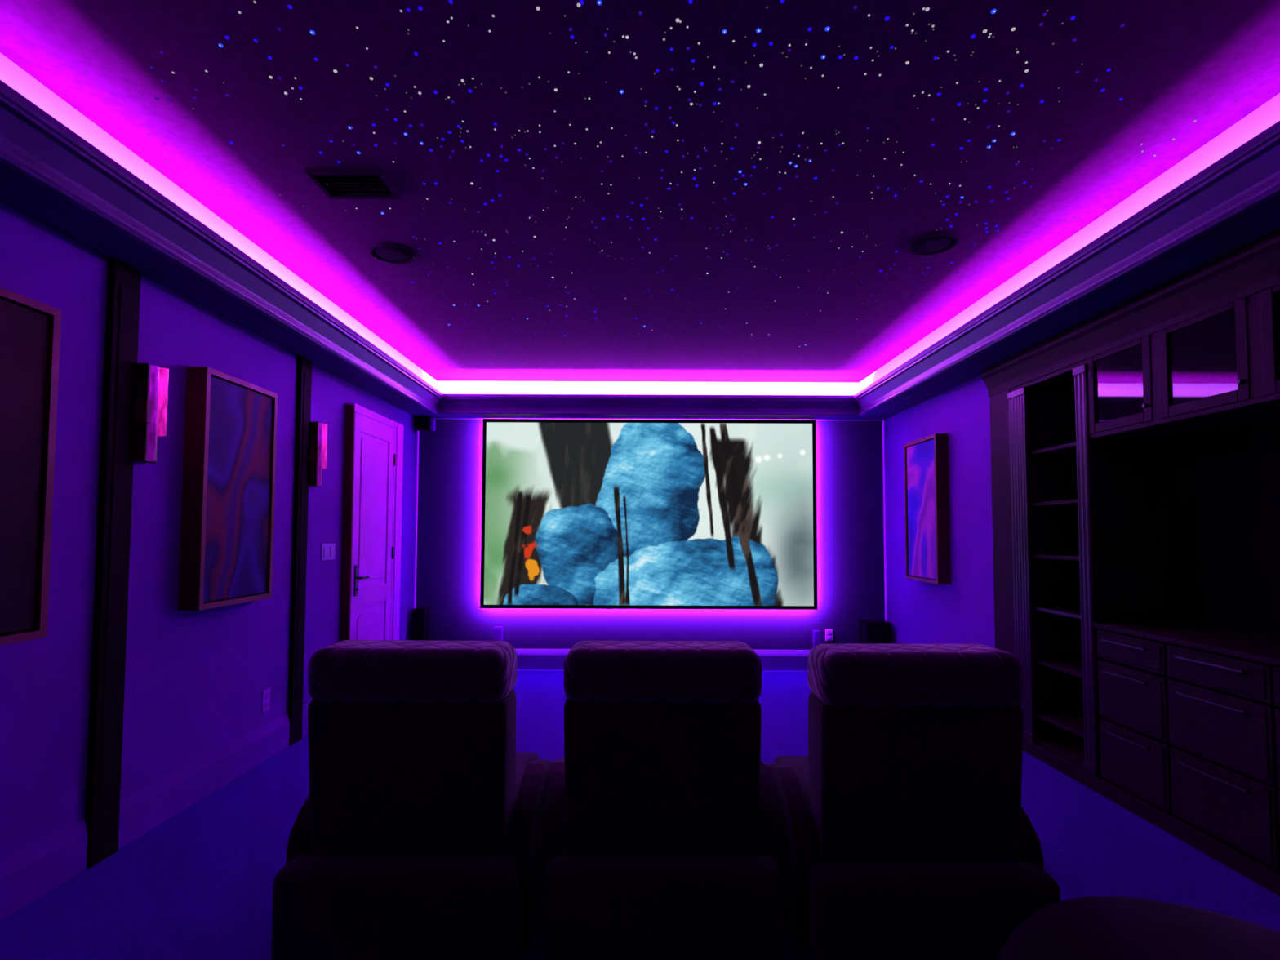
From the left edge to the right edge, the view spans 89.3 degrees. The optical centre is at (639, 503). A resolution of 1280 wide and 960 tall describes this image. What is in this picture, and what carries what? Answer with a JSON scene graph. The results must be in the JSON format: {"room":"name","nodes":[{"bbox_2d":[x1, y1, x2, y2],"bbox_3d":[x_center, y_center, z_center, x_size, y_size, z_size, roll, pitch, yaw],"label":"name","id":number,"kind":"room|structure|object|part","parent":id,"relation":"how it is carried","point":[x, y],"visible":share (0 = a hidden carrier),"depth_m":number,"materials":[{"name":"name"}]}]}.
{"room":"home theater","nodes":[
{"label":"home theater","id":0,"kind":"room"},
{"bbox_2d":[0,201,418,860],"bbox_3d":[-2.240,-0.012,2.192,0.100,2.860,8.580,0,-3,0],"label":"wall","id":1,"kind":"structure","parent":0,"point":[195,681],"depth_m":2.92,"materials":[{"name":"paint"}]},
{"bbox_2d":[0,286,61,645],"bbox_3d":[-2.139,-0.127,2.008,0.100,1.170,0.610,0,-3,0],"label":"framed painting","id":2,"kind":"object","parent":1,"relation":"attached to","point":[30,328],"visible":1,"depth_m":2.22,"materials":[{"name":"brown wood"}]},
{"bbox_2d":[84,257,141,867],"bbox_3d":[-2.174,0.215,2.678,0.034,2.450,0.140,0,-3,0],"label":"trim","id":3,"kind":"structure","parent":1,"relation":"attached to","point":[102,811],"depth_m":2.65,"materials":[{"name":"brown wood"}]},
{"bbox_2d":[133,363,168,462],"bbox_3d":[-2.143,-0.393,2.830,0.090,0.420,0.128,0,-3,0],"label":"wall sconce","id":4,"kind":"object","parent":1,"relation":"attached to","point":[152,382],"visible":0.98,"depth_m":2.79,"materials":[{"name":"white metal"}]},
{"bbox_3d":[-2.151,-0.393,2.835,0.075,0.420,0.115,0,-3,0],"label":"plate","id":5,"kind":"part","parent":4,"relation":"part of","materials":[{"name":"brown metal"}]},
{"bbox_3d":[-2.121,-0.394,2.816,0.045,0.410,0.048,0,-3,0],"label":"lamp shade","id":6,"kind":"part","parent":4,"relation":"part of","materials":[{"name":"clear glass"}]},
{"bbox_3d":[-2.121,-0.451,2.875,0.045,0.300,0.042,0,-3,0],"label":"lamp shade","id":7,"kind":"part","parent":4,"relation":"part of","materials":[{"name":"clear glass"}]},
{"bbox_2d":[0,702,310,921],"bbox_3d":[-2.185,1.318,2.132,0.020,0.197,8.380,0,-3,0],"label":"baseboard","id":8,"kind":"structure","parent":1,"relation":"attached to","point":[32,872],"depth_m":2.83,"materials":[{"name":"paint"}]},
{"bbox_2d":[177,366,278,610],"bbox_3d":[-2.140,-0.063,3.406,0.100,1.170,0.610,0,-3,0],"label":"framed painting","id":9,"kind":"object","parent":1,"relation":"attached to","point":[226,556],"visible":1,"depth_m":3.30,"materials":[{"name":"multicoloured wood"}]},
{"bbox_2d":[261,688,270,712],"bbox_3d":[-2.189,1.153,3.796,0.010,0.125,0.075,0,-3,0],"label":"wall outlet","id":10,"kind":"object","parent":1,"relation":"attached to","point":[265,694],"visible":1,"depth_m":3.79,"materials":[{"name":"plastic"}]},
{"bbox_2d":[264,693,268,707],"bbox_3d":[-2.185,1.153,3.796,0.002,0.080,0.034,0,-3,0],"label":"socket","id":11,"kind":"object","parent":10,"relation":"attached to","point":[266,695],"depth_m":3.79,"materials":[{"name":"plastic"}]},
{"bbox_2d":[287,355,311,745],"bbox_3d":[-2.174,0.283,4.146,0.034,2.450,0.130,0,-3,0],"label":"trim","id":12,"kind":"structure","parent":1,"relation":"attached to","point":[298,596],"depth_m":4.12,"materials":[{"name":"brown wood"}]},
{"bbox_2d":[308,422,327,486],"bbox_3d":[-2.144,-0.326,4.296,0.090,0.420,0.128,0,-3,0],"label":"wall sconce","id":13,"kind":"object","parent":1,"relation":"attached to","point":[318,431],"visible":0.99,"depth_m":4.25,"materials":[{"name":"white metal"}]},
{"bbox_3d":[-2.151,-0.326,4.301,0.075,0.420,0.115,0,-3,0],"label":"plate","id":14,"kind":"part","parent":13,"relation":"part of","materials":[{"name":"brown metal"}]},
{"bbox_3d":[-2.121,-0.327,4.282,0.045,0.410,0.048,0,-3,0],"label":"lamp shade","id":15,"kind":"part","parent":13,"relation":"part of","materials":[{"name":"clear glass"}]},
{"bbox_3d":[-2.121,-0.384,4.342,0.045,0.300,0.042,0,-3,0],"label":"lamp shade","id":16,"kind":"part","parent":13,"relation":"part of","materials":[{"name":"clear glass"}]},
{"bbox_2d":[320,543,335,560],"bbox_3d":[-2.185,0.338,4.549,0.013,0.115,0.200,0,-3,0],"label":"light switch","id":17,"kind":"object","parent":1,"relation":"attached to","point":[327,550],"visible":1,"depth_m":4.53,"materials":[{"name":"plastic"}]},
{"bbox_2d":[339,403,403,641],"bbox_3d":[-2.131,0.416,5.258,0.122,2.286,1.007,0,-3,0],"label":"door","id":18,"kind":"structure","parent":1,"relation":"in","point":[373,453],"depth_m":5.13,"materials":[{"name":"paint"}]},
{"bbox_3d":[-2.097,0.577,4.888,0.054,0.230,0.150,0,-3,0],"label":"handle","id":19,"kind":"part","parent":18,"relation":"part of","materials":[{"name":"brown metal"}]},
{"bbox_2d":[0,162,1279,420],"bbox_3d":[0.109,-1.033,2.240,4.590,0.021,8.380,0,-3,0],"label":"trim","id":20,"kind":"structure","parent":1,"relation":"attached to","point":[18,192],"depth_m":3.02,"materials":[{"name":"paint"}]},
{"bbox_2d":[0,80,1279,415],"bbox_3d":[0.079,-1.103,2.278,4.058,0.176,7.758,0,-3,0],"label":"trim","id":21,"kind":"structure","parent":20,"relation":"attached to","point":[35,144],"depth_m":2.91,"materials":[{"name":"paint"}]},
{"bbox_2d":[0,0,1279,382],"bbox_3d":[0.110,-1.397,2.256,4.590,0.070,8.380,0,-3,0],"label":"ceiling","id":22,"kind":"structure","parent":0,"point":[1168,59],"depth_m":2.40,"materials":[{"name":"paint"}]},
{"bbox_2d":[309,30,315,35],"bbox_3d":[-0.960,-1.381,1.899,0.015,0.013,0.015,0,-3,0],"label":"recessed light","id":23,"kind":"object","parent":22,"relation":"in","point":[312,32],"visible":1,"depth_m":1.90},
{"bbox_2d":[305,168,400,199],"bbox_3d":[-1.195,-1.337,2.714,0.310,0.018,0.210,0,-3,0],"label":"ceiling vent","id":24,"kind":"object","parent":22,"relation":"in","point":[342,184],"visible":1,"depth_m":2.70,"materials":[{"name":"black metal"}]},
{"bbox_2d":[368,241,417,264],"bbox_3d":[-1.290,-1.306,3.388,0.236,0.018,0.236,0,-3,0],"label":"ceiling speaker","id":25,"kind":"object","parent":22,"relation":"attached to","point":[389,252],"visible":1,"depth_m":3.37,"materials":[{"name":"purple paint"}]},
{"bbox_2d":[373,246,413,262],"bbox_3d":[-1.290,-1.307,3.388,0.196,0.010,0.196,0,-3,0],"label":"grille","id":26,"kind":"object","parent":25,"relation":"attached to","point":[386,254],"depth_m":3.38,"materials":[{"name":"black metal"}]},
{"bbox_2d":[596,0,601,4],"bbox_3d":[-0.112,-1.383,1.788,0.014,0.012,0.014,0,-3,0],"label":"recessed light","id":27,"kind":"object","parent":22,"relation":"in","point":[598,2],"visible":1,"depth_m":1.78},
{"bbox_2d":[167,137,1126,343],"bbox_3d":[0.206,-1.303,3.510,3.739,0.009,2.623,0,-3,10],"label":"field","id":28,"kind":"object","parent":22,"relation":"attached to","point":[437,137],"visible":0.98,"depth_m":2.85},
{"bbox_2d":[427,273,926,343],"bbox_3d":[0.175,-1.268,4.283,3.040,0.015,1.405,0,-3,0],"label":"lights","id":29,"kind":"object","parent":22,"relation":"attached to","point":[851,273],"visible":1,"depth_m":4.16},
{"bbox_2d":[755,28,761,33],"bbox_3d":[0.345,-1.377,1.886,0.015,0.013,0.015,0,-3,0],"label":"recessed light","id":30,"kind":"object","parent":22,"relation":"in","point":[757,30],"visible":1,"depth_m":1.88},
{"bbox_2d":[907,231,959,255],"bbox_3d":[1.470,-1.302,3.253,0.236,0.018,0.236,0,-3,0],"label":"ceiling speaker","id":31,"kind":"object","parent":22,"relation":"attached to","point":[932,243],"visible":1,"depth_m":3.24,"materials":[{"name":"purple paint"}]},
{"bbox_2d":[911,235,954,253],"bbox_3d":[1.470,-1.303,3.253,0.196,0.010,0.196,0,-3,0],"label":"grille","id":32,"kind":"object","parent":31,"relation":"attached to","point":[921,244],"depth_m":3.25,"materials":[{"name":"black metal"}]},
{"bbox_2d":[991,8,996,13],"bbox_3d":[0.989,-1.378,1.813,0.014,0.012,0.015,0,-3,0],"label":"recessed light","id":33,"kind":"object","parent":22,"relation":"in","point":[993,11],"visible":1,"depth_m":1.81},
{"bbox_2d":[0,669,1279,959],"bbox_3d":[0.399,1.476,2.125,5.390,0.100,8.580,0,-3,0],"label":"floor","id":34,"kind":"structure","parent":0,"point":[197,885],"depth_m":2.57,"materials":[{"name":"carpet"}]},
{"bbox_2d":[271,640,555,959],"bbox_3d":[-0.739,0.955,2.396,0.784,0.957,0.925,0,-3,1],"label":"chair","id":35,"kind":"object","parent":34,"relation":"on","point":[416,834],"visible":0.99,"depth_m":2.04,"materials":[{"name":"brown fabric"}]},
{"bbox_3d":[-1.096,1.172,2.428,0.069,0.445,0.730,0,-3,1],"label":"armrest","id":36,"kind":"part","parent":35,"relation":"part of","materials":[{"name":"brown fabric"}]},
{"bbox_3d":[-0.741,0.973,2.149,0.633,0.700,0.260,0,-3,1],"label":"backrest","id":37,"kind":"part","parent":35,"relation":"part of","materials":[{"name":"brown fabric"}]},
{"bbox_2d":[515,753,539,806],"bbox_3d":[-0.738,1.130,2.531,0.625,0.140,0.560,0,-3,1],"label":"armrest","id":38,"kind":"object","parent":35,"relation":"on","point":[522,760],"depth_m":2.64,"materials":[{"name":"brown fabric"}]},
{"bbox_3d":[-0.381,1.174,2.420,0.069,0.445,0.730,0,-3,1],"label":"armrest","id":39,"kind":"part","parent":35,"relation":"part of","materials":[{"name":"brown fabric"}]},
{"bbox_2d":[412,606,430,639],"bbox_3d":[-2.097,1.300,6.197,0.115,0.605,0.180,0,-3,0],"label":"floor speaker","id":40,"kind":"object","parent":34,"relation":"on","point":[420,615],"visible":0.51,"depth_m":6.12,"materials":[{"name":"black plastic"}]},
{"bbox_2d":[412,609,423,639],"bbox_3d":[-2.097,1.296,6.113,0.099,0.585,0.012,0,-3,0],"label":"grille","id":41,"kind":"object","parent":40,"relation":"attached to","point":[417,615],"depth_m":6.12,"materials":[{"name":"black fabric"}]},
{"bbox_2d":[539,640,783,959],"bbox_3d":[0.071,0.959,2.406,0.784,0.957,0.925,0,-3,0],"label":"chair","id":42,"kind":"object","parent":34,"relation":"on","point":[662,838],"visible":1,"depth_m":2.04,"materials":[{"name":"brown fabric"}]},
{"bbox_3d":[-0.287,1.175,2.434,0.069,0.445,0.730,0,-3,0],"label":"armrest","id":43,"kind":"part","parent":42,"relation":"part of","materials":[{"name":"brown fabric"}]},
{"bbox_3d":[0.071,0.976,2.159,0.633,0.700,0.260,0,-3,0],"label":"backrest","id":44,"kind":"part","parent":42,"relation":"part of","materials":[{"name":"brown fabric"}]},
{"bbox_3d":[0.428,1.178,2.434,0.069,0.445,0.730,0,-3,0],"label":"armrest","id":45,"kind":"part","parent":42,"relation":"part of","materials":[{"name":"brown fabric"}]},
{"bbox_2d":[858,619,890,643],"bbox_3d":[2.240,1.368,6.174,0.230,0.500,0.220,0,-3,0],"label":"floor speaker","id":46,"kind":"object","parent":34,"relation":"on","point":[871,631],"visible":0.43,"depth_m":6.07,"materials":[{"name":"black plastic"}]},
{"bbox_2d":[866,623,890,643],"bbox_3d":[2.240,1.363,6.070,0.214,0.480,0.012,0,-3,0],"label":"grille","id":47,"kind":"object","parent":46,"relation":"attached to","point":[876,633],"depth_m":6.07,"materials":[{"name":"black fabric"}]},
{"bbox_2d":[764,643,1060,959],"bbox_3d":[0.881,0.960,2.366,0.784,0.957,0.925,0,-3,-1],"label":"chair","id":48,"kind":"object","parent":34,"relation":"on","point":[908,834],"visible":0.89,"depth_m":2.01,"materials":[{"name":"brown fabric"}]},
{"bbox_2d":[773,757,808,805],"bbox_3d":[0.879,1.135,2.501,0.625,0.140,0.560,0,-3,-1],"label":"armrest","id":49,"kind":"object","parent":48,"relation":"on","point":[800,765],"depth_m":2.63,"materials":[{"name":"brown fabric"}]},
{"bbox_3d":[0.523,1.176,2.390,0.069,0.445,0.730,0,-3,-1],"label":"armrest","id":50,"kind":"part","parent":48,"relation":"part of","materials":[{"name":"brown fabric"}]},
{"bbox_3d":[0.884,0.977,2.119,0.633,0.700,0.260,0,-3,-1],"label":"backrest","id":51,"kind":"part","parent":48,"relation":"part of","materials":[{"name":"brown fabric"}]},
{"bbox_3d":[1.238,1.179,2.398,0.069,0.445,0.730,0,-3,-1],"label":"armrest","id":52,"kind":"part","parent":48,"relation":"part of","materials":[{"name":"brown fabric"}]},
{"bbox_2d":[979,228,1279,896],"bbox_3d":[2.628,0.226,2.484,0.642,2.447,3.742,0,-3,0],"label":"built-in cabinet","id":53,"kind":"object","parent":34,"relation":"on","point":[1135,446],"visible":0.98,"depth_m":3.21,"materials":[{"name":"brown wood"}]},
{"bbox_2d":[1031,441,1076,454],"bbox_3d":[2.655,-0.320,3.739,0.527,0.022,0.460,0,-3,0],"label":"shelf","id":54,"kind":"object","parent":53,"relation":"attached to","point":[1068,448],"depth_m":3.82,"materials":[{"name":"brown wood"}]},
{"bbox_2d":[1032,499,1077,506],"bbox_3d":[2.654,-0.005,3.725,0.527,0.022,0.460,0,-3,0],"label":"shelf","id":55,"kind":"object","parent":53,"relation":"attached to","point":[1035,502],"depth_m":3.80,"materials":[{"name":"brown wood"}]},
{"bbox_2d":[1033,554,1079,560],"bbox_3d":[2.652,0.309,3.710,0.527,0.022,0.460,0,-3,0],"label":"shelf","id":56,"kind":"object","parent":53,"relation":"attached to","point":[1036,557],"depth_m":3.80,"materials":[{"name":"brown wood"}]},
{"bbox_2d":[1035,606,1080,618],"bbox_3d":[2.651,0.625,3.696,0.527,0.022,0.460,0,-3,0],"label":"shelf","id":57,"kind":"object","parent":53,"relation":"attached to","point":[1069,611],"depth_m":3.78,"materials":[{"name":"brown wood"}]},
{"bbox_2d":[1035,659,1082,678],"bbox_3d":[2.650,0.941,3.681,0.527,0.022,0.460,0,-3,0],"label":"shelf","id":58,"kind":"object","parent":53,"relation":"attached to","point":[1073,667],"depth_m":3.76,"materials":[{"name":"brown wood"}]},
{"bbox_2d":[1037,713,1084,737],"bbox_3d":[2.649,1.261,3.667,0.527,0.022,0.460,0,-3,0],"label":"shelf","id":59,"kind":"object","parent":53,"relation":"attached to","point":[1073,723],"depth_m":3.75,"materials":[{"name":"brown wood"}]},
{"bbox_2d":[1037,739,1084,766],"bbox_3d":[2.648,1.416,3.660,0.527,0.022,0.460,0,-3,0],"label":"shelf","id":60,"kind":"object","parent":53,"relation":"attached to","point":[1073,751],"depth_m":3.73,"materials":[{"name":"brown wood"}]},
{"bbox_3d":[2.382,-0.587,3.219,0.004,0.336,0.335,0,-3,0],"label":"glass pane","id":61,"kind":"part","parent":53,"relation":"part of","materials":[{"name":"black"}]},
{"bbox_3d":[2.380,-0.576,3.215,0.024,0.405,0.419,0,-3,0],"label":"glass door","id":62,"kind":"part","parent":53,"relation":"part of","materials":[{"name":"brown wood"}]},
{"bbox_3d":[2.349,0.684,3.144,0.028,0.012,0.280,0,-3,0],"label":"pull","id":63,"kind":"part","parent":53,"relation":"part of","materials":[{"name":"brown metal"}]},
{"bbox_3d":[2.349,0.839,3.137,0.028,0.012,0.280,0,-3,0],"label":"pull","id":64,"kind":"part","parent":53,"relation":"part of","materials":[{"name":"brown metal"}]},
{"bbox_3d":[2.348,1.139,3.124,0.028,0.012,0.280,0,-3,0],"label":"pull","id":65,"kind":"part","parent":53,"relation":"part of","materials":[{"name":"brown metal"}]},
{"bbox_3d":[2.352,-0.904,2.535,0.082,0.187,3.742,0,-3,0],"label":"crown moulding","id":66,"kind":"part","parent":53,"relation":"part of","materials":[{"name":"brown wood"}]},
{"bbox_3d":[2.376,0.714,3.143,0.027,0.144,0.434,0,-3,0],"label":"drawer","id":67,"kind":"part","parent":53,"relation":"part of","materials":[{"name":"brown wood"}]},
{"bbox_3d":[2.375,0.942,3.133,0.027,0.289,0.434,0,-3,0],"label":"drawer","id":68,"kind":"part","parent":53,"relation":"part of","materials":[{"name":"brown wood"}]},
{"bbox_3d":[2.374,1.244,3.119,0.027,0.294,0.434,0,-3,0],"label":"drawer","id":69,"kind":"part","parent":53,"relation":"part of","materials":[{"name":"brown wood"}]},
{"bbox_3d":[2.358,-0.457,3.025,0.020,0.018,0.018,0,-3,0],"label":"knob","id":70,"kind":"part","parent":53,"relation":"part of","materials":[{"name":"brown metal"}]},
{"bbox_3d":[2.646,-0.575,2.687,0.547,0.403,1.475,0,-3,0],"label":"divider rail","id":71,"kind":"part","parent":53,"relation":"part of","materials":[{"name":"brown wood"}]},
{"bbox_3d":[2.382,-0.608,2.744,0.004,0.336,0.343,0,-3,0],"label":"glass pane","id":72,"kind":"part","parent":53,"relation":"part of","materials":[{"name":"black"}]},
{"bbox_3d":[2.380,-0.598,2.743,0.024,0.405,0.435,0,-3,0],"label":"glass door","id":73,"kind":"part","parent":53,"relation":"part of","materials":[{"name":"brown wood"}]},
{"bbox_3d":[2.349,0.663,2.676,0.028,0.012,0.326,0,-3,0],"label":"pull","id":74,"kind":"part","parent":53,"relation":"part of","materials":[{"name":"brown metal"}]},
{"bbox_3d":[2.349,0.818,2.669,0.028,0.012,0.326,0,-3,0],"label":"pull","id":75,"kind":"part","parent":53,"relation":"part of","materials":[{"name":"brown metal"}]},
{"bbox_3d":[2.348,1.117,2.655,0.028,0.012,0.326,0,-3,0],"label":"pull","id":76,"kind":"part","parent":53,"relation":"part of","materials":[{"name":"brown metal"}]},
{"bbox_3d":[2.376,0.693,2.675,0.027,0.144,0.480,0,-3,0],"label":"drawer","id":77,"kind":"part","parent":53,"relation":"part of","materials":[{"name":"brown wood"}]},
{"bbox_3d":[2.375,0.920,2.664,0.027,0.289,0.480,0,-3,0],"label":"drawer","id":78,"kind":"part","parent":53,"relation":"part of","materials":[{"name":"brown wood"}]},
{"bbox_3d":[2.374,1.222,2.650,0.027,0.294,0.480,0,-3,0],"label":"drawer","id":79,"kind":"part","parent":53,"relation":"part of","materials":[{"name":"brown wood"}]},
{"bbox_3d":[2.358,-0.479,2.545,0.020,0.018,0.018,0,-3,0],"label":"knob","id":80,"kind":"part","parent":53,"relation":"part of","materials":[{"name":"brown metal"}]},
{"bbox_3d":[2.380,-0.620,2.259,0.024,0.405,0.425,0,-3,0],"label":"glass door","id":81,"kind":"part","parent":53,"relation":"part of","materials":[{"name":"brown wood"}]},
{"bbox_3d":[2.376,0.669,2.161,0.027,0.144,0.524,0,-3,0],"label":"drawer","id":82,"kind":"part","parent":53,"relation":"part of","materials":[{"name":"brown wood"}]},
{"bbox_3d":[2.382,-0.630,2.259,0.004,0.336,0.333,0,-3,0],"label":"glass pane","id":83,"kind":"part","parent":53,"relation":"part of","materials":[{"name":"black"}]},
{"bbox_3d":[2.375,0.897,2.151,0.027,0.289,0.524,0,-3,0],"label":"drawer","id":84,"kind":"part","parent":53,"relation":"part of","materials":[{"name":"brown wood"}]},
{"bbox_3d":[2.374,1.199,2.137,0.027,0.294,0.524,0,-3,0],"label":"drawer","id":85,"kind":"part","parent":53,"relation":"part of","materials":[{"name":"brown wood"}]},
{"bbox_2d":[995,896,1279,959],"bbox_3d":[1.266,1.207,1.347,0.932,0.374,0.932,0,-3,0],"label":"pouf","id":86,"kind":"object","parent":34,"relation":"on","point":[1088,927],"visible":1,"depth_m":1.56,"materials":[{"name":"brown fabric"}]},
{"bbox_2d":[415,418,884,649],"bbox_3d":[0.454,0.192,6.428,5.290,2.860,0.100,0,-3,0],"label":"wall","id":87,"kind":"structure","parent":0,"point":[851,577],"depth_m":6.36,"materials":[{"name":"paint"}]},
{"bbox_2d":[415,416,435,431],"bbox_3d":[-2.083,-0.776,6.312,0.168,0.127,0.140,0,-3,0],"label":"speaker","id":88,"kind":"object","parent":87,"relation":"attached to","point":[423,424],"visible":1,"depth_m":6.25},
{"bbox_2d":[415,417,428,428],"bbox_3d":[-2.100,-0.779,6.248,0.119,0.107,0.012,0,-3,0],"label":"grille","id":89,"kind":"object","parent":88,"relation":"attached to","point":[420,422],"depth_m":6.24,"materials":[{"name":"black fabric"}]},
{"bbox_2d":[493,626,503,640],"bbox_3d":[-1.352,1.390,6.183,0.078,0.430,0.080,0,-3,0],"label":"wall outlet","id":90,"kind":"object","parent":87,"relation":"attached to","point":[498,630],"visible":0.44,"depth_m":6.15,"materials":[{"name":"plastic"}]},
{"bbox_2d":[494,628,501,640],"bbox_3d":[-1.352,1.388,6.149,0.062,0.410,0.012,0,-3,0],"label":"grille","id":91,"kind":"object","parent":90,"relation":"attached to","point":[497,631],"depth_m":6.15,"materials":[{"name":"plastic"}]},
{"bbox_2d":[0,53,1279,395],"bbox_3d":[0.078,-1.200,2.297,4.137,0.320,7.980,0,-3,0],"label":"led strip light","id":92,"kind":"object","parent":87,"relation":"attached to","point":[1268,114],"depth_m":3.28,"materials":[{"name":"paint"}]},
{"bbox_2d":[480,418,817,609],"bbox_3d":[0.088,0.096,6.296,3.247,1.837,0.047,0,-3,0],"label":"screen","id":93,"kind":"object","parent":87,"relation":"hanging from","point":[577,513],"visible":1,"depth_m":6.28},
{"bbox_2d":[515,648,810,671],"bbox_3d":[0.099,1.518,6.305,4.540,0.197,0.025,0,-3,0],"label":"baseboard","id":94,"kind":"structure","parent":87,"relation":"attached to","point":[527,659],"depth_m":6.29,"materials":[{"name":"paint"}]},
{"bbox_2d":[812,630,821,647],"bbox_3d":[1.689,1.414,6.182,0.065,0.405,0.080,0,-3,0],"label":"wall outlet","id":95,"kind":"object","parent":87,"relation":"attached to","point":[816,634],"visible":0.4,"depth_m":6.16,"materials":[{"name":"plastic"}]},
{"bbox_2d":[815,631,820,645],"bbox_3d":[1.689,1.412,6.148,0.049,0.385,0.012,0,-3,0],"label":"grille","id":96,"kind":"object","parent":95,"relation":"attached to","point":[817,633],"depth_m":6.15,"materials":[{"name":"plastic"}]},
{"bbox_2d":[825,629,832,640],"bbox_3d":[1.845,1.283,6.323,0.070,0.110,0.010,0,-3,0],"label":"wall outlet","id":97,"kind":"object","parent":87,"relation":"attached to","point":[828,633],"visible":1,"depth_m":6.32,"materials":[{"name":"plastic"}]},
{"bbox_2d":[882,375,995,648],"bbox_3d":[2.750,0.007,2.192,0.700,2.860,8.380,0,-3,0],"label":"wall","id":98,"kind":"structure","parent":0,"point":[962,611],"depth_m":4.96,"materials":[{"name":"paint"}]},
{"bbox_2d":[903,433,951,584],"bbox_3d":[2.350,0.051,5.329,0.100,1.170,0.610,0,-3,0],"label":"framed painting","id":99,"kind":"object","parent":98,"relation":"attached to","point":[926,460],"visible":1,"depth_m":5.20,"materials":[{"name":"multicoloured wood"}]}
]}

